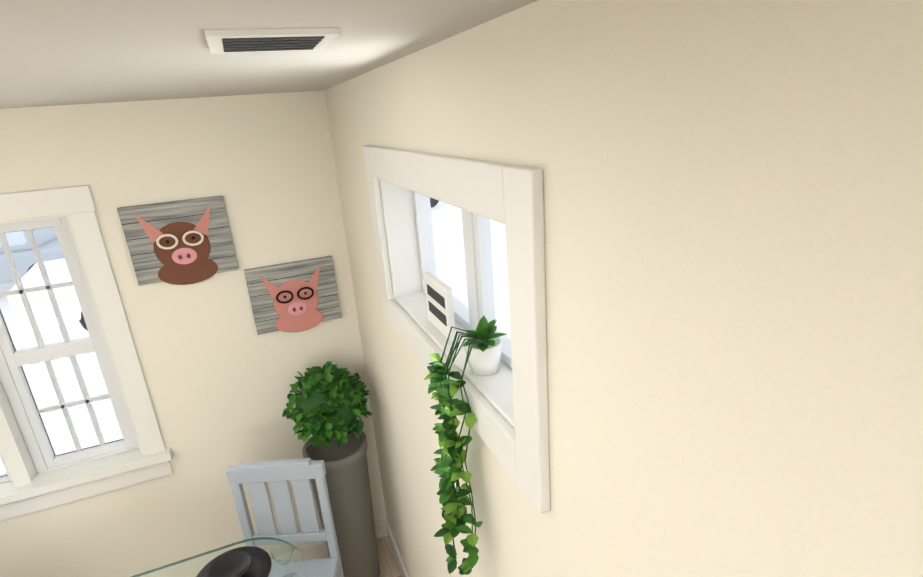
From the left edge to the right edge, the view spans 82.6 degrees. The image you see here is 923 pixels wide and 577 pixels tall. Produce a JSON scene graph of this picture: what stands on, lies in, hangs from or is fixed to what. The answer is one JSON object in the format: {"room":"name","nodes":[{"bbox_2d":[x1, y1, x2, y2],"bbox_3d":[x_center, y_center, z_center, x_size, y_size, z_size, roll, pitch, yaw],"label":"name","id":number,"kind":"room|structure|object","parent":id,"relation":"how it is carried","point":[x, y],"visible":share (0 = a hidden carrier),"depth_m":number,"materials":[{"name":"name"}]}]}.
{"room":"dining room","nodes":[
{"label":"dining room","id":0,"kind":"room"},
{"bbox_2d":[0,90,386,576],"bbox_3d":[-2.752,0.715,1.930,5.120,2.440,0.160,-11,20,-20],"label":"wall","id":1,"kind":"structure","parent":0,"point":[220,374],"depth_m":2.36,"materials":[{"name":"paint"}]},
{"bbox_2d":[0,185,172,520],"bbox_3d":[-2.238,0.383,2.004,1.800,1.345,0.180,-11,20,-20],"label":"window unit","id":2,"kind":"structure","parent":1,"relation":"in","point":[27,454],"depth_m":2.24,"materials":[{"name":"white wood"}]},
{"bbox_2d":[117,196,238,285],"bbox_3d":[-1.177,-0.188,2.213,0.390,0.354,0.045,-11,20,-20],"label":"framed picture","id":3,"kind":"object","parent":1,"relation":"attached to","point":[184,242],"visible":1,"depth_m":2.20},
{"bbox_2d":[244,256,341,334],"bbox_3d":[-0.776,0.044,2.456,0.390,0.336,0.045,-11,20,-20],"label":"framed picture","id":4,"kind":"object","parent":1,"relation":"attached to","point":[298,296],"visible":1,"depth_m":2.44},
{"bbox_2d":[271,520,387,561],"bbox_3d":[-2.621,1.822,2.224,4.770,0.100,0.017,-11,20,-20],"label":"baseboard","id":5,"kind":"structure","parent":1,"relation":"attached to","point":[320,550],"depth_m":2.89,"materials":[{"name":"white"}]},
{"bbox_2d":[0,0,537,108],"bbox_3d":[-1.203,0.683,-2.293,5.120,0.100,8.790,-11,20,-20],"label":"ceiling","id":6,"kind":"structure","parent":0,"point":[61,52],"depth_m":0.82,"materials":[{"name":"paint"}]},
{"bbox_2d":[204,28,340,52],"bbox_3d":[-0.292,-0.380,0.809,0.180,0.010,0.180,-11,20,-20],"label":"ceiling vent","id":7,"kind":"object","parent":6,"relation":"in","point":[254,40],"visible":1,"depth_m":0.76,"materials":[{"name":"white metal"}]},
{"bbox_2d":[325,536,402,576],"bbox_3d":[-1.021,3.073,-1.483,5.120,0.120,8.790,-11,20,-20],"label":"floor","id":8,"kind":"structure","parent":0,"point":[388,565],"depth_m":2.88,"materials":[{"name":"brown wood"}]},
{"bbox_2d":[131,534,306,576],"bbox_3d":[-1.192,1.420,1.612,1.500,1.040,0.860,-11,20,-20],"label":"dining table","id":9,"kind":"object","parent":8,"relation":"on","point":[249,561],"visible":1,"depth_m":1.96,"materials":[{"name":"clear glass"}]},
{"bbox_2d":[226,458,343,576],"bbox_3d":[-0.747,1.241,2.173,0.408,0.960,0.415,-4,19,1],"label":"chair","id":10,"kind":"object","parent":8,"relation":"on","point":[277,475],"visible":0.79,"depth_m":2.26,"materials":[{"name":"grey paint"}]},
{"bbox_2d":[282,360,379,576],"bbox_3d":[-0.594,0.939,2.572,0.398,1.254,0.396,-11,20,-20],"label":"topiary","id":11,"kind":"object","parent":8,"relation":"on","point":[328,409],"visible":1,"depth_m":2.43,"materials":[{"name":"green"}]},
{"bbox_2d":[324,0,922,576],"bbox_3d":[1.206,1.444,-1.115,0.160,2.440,8.630,-11,20,-20],"label":"wall","id":12,"kind":"structure","parent":0,"point":[734,248],"depth_m":0.52,"materials":[{"name":"paint"}]},
{"bbox_2d":[384,522,408,576],"bbox_3d":[0.079,1.743,1.850,0.014,0.100,2.610,-11,20,-20],"label":"baseboard","id":13,"kind":"structure","parent":12,"relation":"attached to","point":[388,531],"depth_m":2.84,"materials":[{"name":"white wood"}]},
{"bbox_2d":[363,145,549,512],"bbox_3d":[-0.011,-0.048,1.331,0.170,0.590,1.090,-11,20,-20],"label":"window unit","id":14,"kind":"structure","parent":12,"relation":"in","point":[477,246],"depth_m":1.09,"materials":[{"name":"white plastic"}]},
{"bbox_2d":[424,271,454,341],"bbox_3d":[-0.061,0.046,1.434,0.016,0.147,0.180,-11,20,-20],"label":"sign","id":15,"kind":"object","parent":14,"relation":"on","point":[439,299],"visible":1,"depth_m":1.41,"materials":[{"name":"white"}]},
{"bbox_2d":[424,316,506,574],"bbox_3d":[0.019,0.386,1.261,0.212,0.655,0.232,-11,20,-20],"label":"potted plant","id":16,"kind":"object","parent":14,"relation":"on","point":[482,344],"visible":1,"depth_m":1.20,"materials":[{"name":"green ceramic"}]},
{"label":"outside","id":17,"kind":"structure","parent":0,"visible":0},
{"bbox_2d":[0,201,510,474],"bbox_3d":[-8.354,-2.020,15.651,64.800,0.330,29.830,-11,20,-20],"label":"ground","id":18,"kind":"structure","parent":17,"point":[454,225],"depth_m":7.50,"materials":[{"name":"grey snow"}]},
{"bbox_2d":[0,227,63,283],"bbox_3d":[-8.859,-0.590,9.557,4.400,1.398,1.820,-9,19,-14],"label":"vehicle","id":19,"kind":"object","parent":18,"relation":"on","point":[19,243],"depth_m":9.05,"materials":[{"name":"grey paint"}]},
{"bbox_2d":[7,259,87,331],"bbox_3d":[-3.849,-0.604,8.313,5.000,1.498,1.820,-14,21,-26],"label":"vehicle","id":20,"kind":"object","parent":18,"relation":"on","point":[68,305],"depth_m":6.73,"materials":[{"name":"white paint"}]},
{"bbox_2d":[0,336,122,473],"bbox_3d":[-3.128,0.518,2.844,6.800,2.320,1.830,-11,20,-20],"label":"porch","id":21,"kind":"object","parent":18,"relation":"on","point":[40,404],"depth_m":3.88,"materials":[{"name":"white paint"}]},
{"bbox_2d":[430,198,438,207],"bbox_3d":[-2.530,-2.903,14.961,4.476,1.400,2.010,-11,20,-20],"label":"vehicle","id":22,"kind":"object","parent":18,"relation":"on","point":[434,201],"depth_m":14.91,"materials":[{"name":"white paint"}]}
]}

